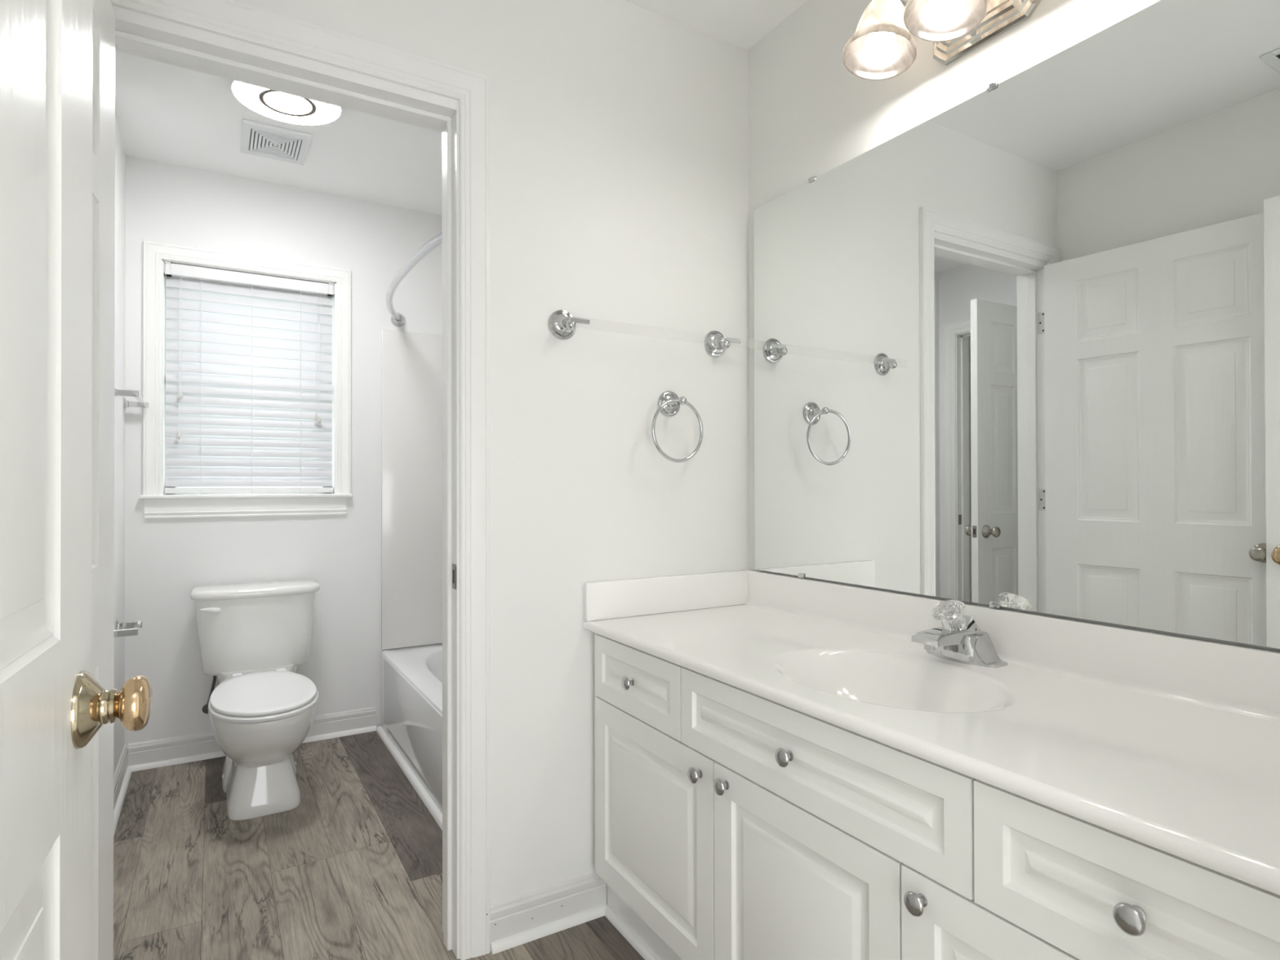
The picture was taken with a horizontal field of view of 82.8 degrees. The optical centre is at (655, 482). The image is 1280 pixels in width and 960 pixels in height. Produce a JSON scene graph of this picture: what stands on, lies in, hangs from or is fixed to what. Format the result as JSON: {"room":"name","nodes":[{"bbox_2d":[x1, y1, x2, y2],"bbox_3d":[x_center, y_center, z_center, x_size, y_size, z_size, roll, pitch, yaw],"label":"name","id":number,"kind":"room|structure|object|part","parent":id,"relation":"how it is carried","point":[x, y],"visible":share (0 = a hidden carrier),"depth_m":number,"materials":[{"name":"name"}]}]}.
{"room":"bathroom","nodes":[
{"label":"bathroom","id":0,"kind":"room"},
{"bbox_2d":[113,117,125,774],"bbox_3d":[-2.326,-0.081,2.373,0.910,2.440,0.626,0,0,-31],"label":"wall","id":1,"kind":"structure","parent":0,"point":[120,156],"depth_m":2.70,"materials":[{"name":"white paint"}]},
{"bbox_2d":[113,744,132,835],"bbox_3d":[-1.930,1.087,2.606,0.012,0.104,0.625,0,0,-31],"label":"baseboard","id":2,"kind":"structure","parent":1,"relation":"attached to","point":[119,775],"depth_m":2.66,"materials":[{"name":"white paint"}]},
{"bbox_2d":[114,619,142,637],"bbox_3d":[-1.879,0.522,2.584,0.076,0.044,0.204,0,0,-31],"label":"toilet paper holder","id":3,"kind":"object","parent":1,"relation":"attached to","point":[122,628],"visible":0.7,"depth_m":2.62,"materials":[{"name":"silver metal"}]},
{"bbox_3d":[-1.837,0.522,2.516,0.076,0.044,0.044,0,0,-31],"label":"arm","id":4,"kind":"part","parent":3,"relation":"part of","materials":[{"name":"silver metal"}]},
{"bbox_3d":[-1.920,0.523,2.653,0.076,0.044,0.044,0,0,-31],"label":"arm","id":5,"kind":"part","parent":3,"relation":"part of","materials":[{"name":"silver metal"}]},
{"bbox_2d":[114,388,148,409],"bbox_3d":[-1.939,-0.307,2.687,0.078,0.044,0.458,0,0,-31],"label":"towel bar","id":6,"kind":"object","parent":1,"relation":"attached to","point":[135,393],"visible":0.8,"depth_m":2.65,"materials":[{"name":"silver metal"}]},
{"bbox_3d":[-1.833,-0.308,2.513,0.078,0.044,0.044,0,0,-31],"label":"post","id":7,"kind":"part","parent":6,"relation":"part of","materials":[{"name":"silver metal"}]},
{"bbox_3d":[-2.046,-0.306,2.863,0.078,0.044,0.044,0,0,-31],"label":"post","id":8,"kind":"part","parent":6,"relation":"part of","materials":[{"name":"silver metal"}]},
{"bbox_2d":[124,155,442,752],"bbox_3d":[-1.760,-0.078,3.165,2.720,2.440,0.140,0,0,-31],"label":"wall","id":9,"kind":"structure","parent":0,"point":[166,203],"depth_m":3.15,"materials":[{"name":"white paint"}]},
{"bbox_2d":[138,240,352,518],"bbox_3d":[-1.748,-0.409,3.151,0.790,1.110,0.169,0,0,-31],"label":"window","id":10,"kind":"structure","parent":9,"relation":"in","point":[157,504],"depth_m":3.06,"materials":[{"name":"white paint"}]},
{"bbox_3d":[-1.772,-0.423,3.195,0.640,0.950,0.030,0,0,-31],"label":"sash","id":11,"kind":"part","parent":10,"relation":"part of","materials":[{"name":"white plastic"}]},
{"bbox_2d":[164,261,334,493],"bbox_3d":[-1.734,-0.424,3.133,0.638,0.946,0.068,0,0,-31],"label":"window blind","id":12,"kind":"object","parent":10,"relation":"attached to","point":[249,356],"visible":1,"depth_m":3.12,"materials":[{"name":"white plastic"}]},
{"bbox_3d":[-1.949,-0.524,2.973,0.002,0.660,0.006,0,0,45],"label":"pull cord","id":13,"kind":"part","parent":12,"relation":"part of","materials":[{"name":"white fabric"}]},
{"bbox_3d":[-1.944,-0.606,2.977,0.002,0.495,0.006,0,0,45],"label":"pull cord","id":14,"kind":"part","parent":12,"relation":"part of","materials":[{"name":"white plastic"}]},
{"bbox_3d":[-1.898,-0.405,3.035,0.008,0.907,0.056,0,0,-31],"label":"ladder cord","id":15,"kind":"part","parent":12,"relation":"part of","materials":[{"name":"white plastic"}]},
{"bbox_3d":[-1.734,0.035,3.133,0.632,0.024,0.048,0,0,-31],"label":"rail","id":16,"kind":"part","parent":12,"relation":"part of","materials":[{"name":"white plastic"}]},
{"bbox_3d":[-1.740,-0.405,3.131,0.008,0.907,0.056,0,0,-31],"label":"ladder cord","id":17,"kind":"part","parent":12,"relation":"part of","materials":[{"name":"white fabric"}]},
{"bbox_3d":[-1.579,-0.404,3.229,0.008,0.907,0.056,0,0,-31],"label":"ladder cord","id":18,"kind":"part","parent":12,"relation":"part of","materials":[{"name":"white fabric"}]},
{"bbox_3d":[-1.510,-0.573,3.240,0.002,0.560,0.006,0,0,45],"label":"pull cord","id":19,"kind":"part","parent":12,"relation":"part of","materials":[{"name":"white fabric"}]},
{"bbox_3d":[-1.498,-0.568,3.247,0.002,0.571,0.006,0,0,45],"label":"pull cord","id":20,"kind":"part","parent":12,"relation":"part of","materials":[{"name":"white fabric"}]},
{"bbox_2d":[127,706,376,771],"bbox_3d":[-1.687,1.090,3.112,0.930,0.104,0.012,0,0,-31],"label":"baseboard","id":21,"kind":"structure","parent":9,"relation":"attached to","point":[166,748],"depth_m":3.00,"materials":[{"name":"white paint"}]},
{"bbox_2d":[385,231,442,326],"bbox_3d":[-0.822,-0.770,2.656,0.195,0.066,1.712,0,0,-31],"label":"shower rod","id":22,"kind":"object","parent":9,"relation":"attached to","point":[397,319],"visible":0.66,"depth_m":2.64,"materials":[{"name":"silver metal"}]},
{"bbox_2d":[113,730,644,959],"bbox_3d":[-0.358,1.177,1.000,4.572,0.100,5.250,0,0,-31],"label":"floor","id":23,"kind":"structure","parent":0,"point":[353,871],"depth_m":2.10,"materials":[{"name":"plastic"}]},
{"bbox_2d":[190,579,319,820],"bbox_3d":[-1.470,0.780,2.712,0.465,0.718,0.922,0,0,-31],"label":"toilet","id":24,"kind":"object","parent":23,"relation":"on","point":[254,637],"visible":1,"depth_m":2.68,"materials":[{"name":"white ceramic"}]},
{"bbox_3d":[-1.721,0.500,2.816,0.074,0.032,0.026,0,0,-31],"label":"flush lever","id":25,"kind":"part","parent":24,"relation":"part of","materials":[{"name":"white plastic"}]},
{"bbox_3d":[-1.638,0.441,2.990,0.465,0.037,0.252,0,0,-31],"label":"tank lid","id":26,"kind":"part","parent":24,"relation":"part of","materials":[{"name":"white ceramic"}]},
{"bbox_3d":[-1.639,0.610,2.990,0.436,0.306,0.234,0,0,-31],"label":"tank","id":27,"kind":"part","parent":24,"relation":"part of","materials":[{"name":"white ceramic"}]},
{"bbox_3d":[-1.386,0.758,2.574,0.336,0.014,0.597,0,0,-31],"label":"seat","id":28,"kind":"part","parent":24,"relation":"part of","materials":[{"name":"white plastic"}]},
{"bbox_3d":[-1.385,0.739,2.573,0.326,0.015,0.579,0,0,-31],"label":"seat lid","id":29,"kind":"part","parent":24,"relation":"part of","materials":[{"name":"white plastic"}]},
{"bbox_2d":[380,643,442,813],"bbox_3d":[-0.529,0.955,2.823,0.724,0.361,1.709,0,0,-31],"label":"bathtub","id":30,"kind":"object","parent":23,"relation":"on","point":[411,677],"visible":0.2,"depth_m":2.87,"materials":[{"name":"white ceramic"}]},
{"bbox_2d":[376,725,442,830],"bbox_3d":[-0.840,1.127,2.625,0.020,0.020,1.668,0,0,-31],"label":"trim","id":31,"kind":"structure","parent":30,"relation":"attached to","point":[425,797],"depth_m":2.75,"materials":[{"name":"white paint"}]},
{"bbox_2d":[381,329,442,649],"bbox_3d":[-0.525,0.030,2.832,0.713,1.486,1.708,0,0,-31],"label":"tub surround","id":32,"kind":"object","parent":30,"relation":"on","point":[411,363],"visible":0.11,"depth_m":3.43,"materials":[{"name":"white plastic"}]},
{"bbox_2d":[594,632,1279,959],"bbox_3d":[0.450,0.756,1.363,0.564,0.744,1.572,0,0,-31],"label":"vanity cabinet","id":33,"kind":"object","parent":23,"relation":"on","point":[731,823],"visible":0.99,"depth_m":1.14,"materials":[{"name":"white wood"}]},
{"bbox_3d":[-0.063,0.467,1.690,0.026,0.032,0.032,0,0,-31],"label":"knob","id":34,"kind":"part","parent":33,"relation":"part of","materials":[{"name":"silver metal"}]},
{"bbox_2d":[604,903,660,959],"bbox_3d":[0.265,1.118,1.258,0.016,0.020,1.533,0,0,-31],"label":"trim","id":35,"kind":"structure","parent":33,"relation":"attached to","point":[617,922],"depth_m":1.79,"materials":[{"name":"white paint"}]},
{"bbox_3d":[-0.043,0.467,1.699,0.019,0.156,0.398,0,0,-31],"label":"drawer","id":36,"kind":"part","parent":33,"relation":"part of","materials":[{"name":"white wood"}]},
{"bbox_3d":[-0.012,0.774,1.648,0.019,0.449,0.514,0,0,-31],"label":"door","id":37,"kind":"part","parent":33,"relation":"part of","materials":[{"name":"white wood"}]},
{"bbox_3d":[0.080,0.586,1.454,0.026,0.032,0.032,0,0,-31],"label":"knob","id":38,"kind":"part","parent":33,"relation":"part of","materials":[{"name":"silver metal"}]},
{"bbox_3d":[0.126,0.577,1.379,0.026,0.032,0.032,0,0,-31],"label":"knob","id":39,"kind":"part","parent":33,"relation":"part of","materials":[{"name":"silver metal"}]},
{"bbox_3d":[0.218,0.464,1.226,0.026,0.032,0.032,0,0,-31],"label":"knob","id":40,"kind":"part","parent":33,"relation":"part of","materials":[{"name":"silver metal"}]},
{"bbox_3d":[0.240,0.771,1.233,0.019,0.449,0.448,0,0,-31],"label":"door","id":41,"kind":"part","parent":33,"relation":"part of","materials":[{"name":"white wood"}]},
{"bbox_3d":[0.240,0.464,1.234,0.019,0.156,0.680,0,0,-31],"label":"false drawer","id":42,"kind":"part","parent":33,"relation":"part of","materials":[{"name":"white wood"}]},
{"bbox_3d":[0.358,0.577,0.996,0.026,0.032,0.032,0,0,-31],"label":"knob","id":43,"kind":"part","parent":33,"relation":"part of","materials":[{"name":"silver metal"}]},
{"bbox_2d":[582,569,1279,895],"bbox_3d":[0.457,0.371,1.369,0.554,0.225,1.574,0,0,-31],"label":"countertop","id":44,"kind":"structure","parent":33,"relation":"on","point":[1170,744],"depth_m":1.19,"materials":[{"name":"white stone"}]},
{"bbox_2d":[911,599,1008,667],"bbox_3d":[0.590,0.297,1.450,0.158,0.122,0.160,0,0,-31],"label":"faucet","id":45,"kind":"object","parent":44,"relation":"on","point":[960,639],"visible":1,"depth_m":1.43,"materials":[{"name":"silver metal"}]},
{"bbox_3d":[0.579,0.307,1.442,0.130,0.029,0.062,0,0,-31],"label":"spout","id":46,"kind":"part","parent":45,"relation":"part of","materials":[{"name":"silver metal"}]},
{"bbox_3d":[0.589,0.268,1.449,0.066,0.064,0.065,0,0,-31],"label":"handle","id":47,"kind":"part","parent":45,"relation":"part of","materials":[{"name":"clear glass"}]},
{"bbox_3d":[0.493,0.768,0.817,0.019,0.449,0.514,0,0,-31],"label":"door","id":48,"kind":"part","parent":33,"relation":"part of","materials":[{"name":"white wood"}]},
{"bbox_3d":[0.522,0.461,0.769,0.019,0.156,0.398,0,0,-31],"label":"drawer","id":49,"kind":"part","parent":33,"relation":"part of","materials":[{"name":"white wood"}]},
{"bbox_3d":[0.500,0.457,0.762,0.026,0.032,0.032,0,0,-31],"label":"knob","id":50,"kind":"part","parent":33,"relation":"part of","materials":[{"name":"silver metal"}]},
{"bbox_2d":[111,0,749,905],"bbox_3d":[-0.801,-0.088,1.596,2.710,2.440,0.115,0,0,-31],"label":"wall","id":51,"kind":"structure","parent":0,"point":[619,129],"depth_m":1.90,"materials":[{"name":"white paint"}]},
{"bbox_2d":[90,0,115,959],"bbox_3d":[-0.833,0.116,1.030,0.099,2.004,0.765,0,0,-27],"label":"door frame","id":52,"kind":"structure","parent":51,"relation":"in","point":[104,15],"depth_m":1.28,"materials":[{"name":"white paint"}]},
{"bbox_2d":[110,0,489,959],"bbox_3d":[-0.806,0.111,1.592,0.736,2.042,0.140,0,0,-31],"label":"trim","id":53,"kind":"structure","parent":51,"relation":"attached to","point":[137,34],"depth_m":1.73,"materials":[{"name":"white paint"}]},
{"bbox_3d":[-0.481,0.227,1.740,0.004,0.060,0.036,0,0,-31],"label":"strike plate","id":54,"kind":"part","parent":53,"relation":"part of","materials":[{"name":"silver metal"}]},
{"bbox_2d":[489,872,606,951],"bbox_3d":[-0.267,1.080,1.839,0.317,0.104,0.012,0,0,-31],"label":"baseboard","id":55,"kind":"structure","parent":51,"relation":"attached to","point":[513,916],"depth_m":1.83,"materials":[{"name":"white paint"}]},
{"bbox_2d":[490,903,606,954],"bbox_3d":[-0.259,1.122,1.827,0.313,0.020,0.016,0,0,-31],"label":"trim","id":56,"kind":"structure","parent":51,"relation":"attached to","point":[535,933],"depth_m":1.82,"materials":[{"name":"white paint"}]},
{"bbox_2d":[548,309,754,356],"bbox_3d":[0.008,-0.405,1.984,0.648,0.077,0.064,0,0,-31],"label":"towel bar","id":57,"kind":"object","parent":51,"relation":"attached to","point":[562,324],"visible":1,"depth_m":1.87,"materials":[{"name":"silver metal"}]},
{"bbox_2d":[651,391,702,462],"bbox_3d":[0.048,-0.155,2.000,0.175,0.203,0.076,0,0,-31],"label":"towel ring","id":58,"kind":"object","parent":51,"relation":"attached to","point":[668,402],"visible":1,"depth_m":2.01,"materials":[{"name":"silver metal"}]},
{"bbox_2d":[115,0,808,215],"bbox_3d":[-0.779,-1.363,0.714,3.850,0.100,5.370,0,0,-31],"label":"ceiling","id":59,"kind":"structure","parent":0,"point":[165,113],"depth_m":2.69,"materials":[{"name":"white paint"}]},
{"bbox_2d":[240,119,311,165],"bbox_3d":[-1.452,-1.294,2.776,0.224,0.012,0.276,0,0,-31],"label":"exhaust fan","id":60,"kind":"object","parent":59,"relation":"attached to","point":[258,139],"visible":1,"depth_m":2.76,"materials":[{"name":"white plastic"}]},
{"bbox_2d":[231,80,342,124],"bbox_3d":[-1.235,-1.288,2.443,0.333,0.028,0.333,0,0,-31],"label":"recessed light","id":61,"kind":"object","parent":59,"relation":"in","point":[280,106],"visible":0.7,"depth_m":2.47,"materials":[{"name":"white plastic"}]},
{"bbox_2d":[747,0,1279,651],"bbox_3d":[0.268,-0.087,2.330,0.120,2.440,3.640,0,0,-31],"label":"wall","id":62,"kind":"structure","parent":0,"point":[809,116],"depth_m":1.86,"materials":[{"name":"white paint"}]},
{"bbox_2d":[842,0,1040,79],"bbox_3d":[0.602,-1.006,1.463,0.211,0.177,0.493,0,0,-31],"label":"vanity light","id":63,"kind":"object","parent":62,"relation":"attached to","point":[882,46],"visible":1,"depth_m":1.53,"materials":[{"name":"white glass"}]},
{"bbox_3d":[0.491,-0.990,1.592,0.156,0.144,0.157,0,0,-31],"label":"lamp shade","id":64,"kind":"part","parent":63,"relation":"part of","materials":[{"name":"white glass"}]},
{"bbox_3d":[0.494,-0.988,1.594,0.068,0.125,0.069,0,0,-31],"label":"bulb","id":65,"kind":"part","parent":63,"relation":"part of","materials":[{"name":"white glass"}]},
{"bbox_3d":[0.548,-1.036,1.581,0.161,0.116,0.070,0,0,29],"label":"arm","id":66,"kind":"part","parent":63,"relation":"part of","materials":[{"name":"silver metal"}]},
{"bbox_3d":[0.578,-0.991,1.449,0.156,0.144,0.157,0,0,-31],"label":"lamp shade","id":67,"kind":"part","parent":63,"relation":"part of","materials":[{"name":"white glass"}]},
{"bbox_3d":[0.581,-0.989,1.450,0.068,0.125,0.069,0,0,-31],"label":"bulb","id":68,"kind":"part","parent":63,"relation":"part of","materials":[{"name":"white glass"}]},
{"bbox_2d":[744,569,1279,723],"bbox_3d":[0.678,0.308,1.503,0.036,0.100,1.573,0,0,-31],"label":"backsplash","id":69,"kind":"structure","parent":62,"relation":"attached to","point":[1243,680],"depth_m":1.33,"materials":[{"name":"white stone"}]},
{"bbox_2d":[753,0,1279,648],"bbox_3d":[0.683,-0.280,1.510,0.020,1.073,1.484,0,0,-31],"label":"wall mirror","id":70,"kind":"object","parent":62,"relation":"attached to","point":[1019,348],"visible":1,"depth_m":1.37,"materials":[{"name":"silver mirror"}]},
{"bbox_3d":[0.422,-0.098,0.362,1.900,2.440,0.115,0,0,-31],"label":"wall","id":71,"kind":"structure","parent":0,"visible":0},
{"bbox_2d":[0,0,152,959],"bbox_3d":[-0.414,0.108,0.397,0.147,2.012,0.805,0,0,-28],"label":"door","id":72,"kind":"structure","parent":71,"relation":"in","point":[52,706],"depth_m":0.61,"materials":[{"name":"white paint"}]},
{"bbox_3d":[-0.528,0.223,0.732,0.034,0.055,0.055,0,0,-28],"label":"knob","id":73,"kind":"part","parent":72,"relation":"part of","materials":[{"name":"gold metal"}]}
]}

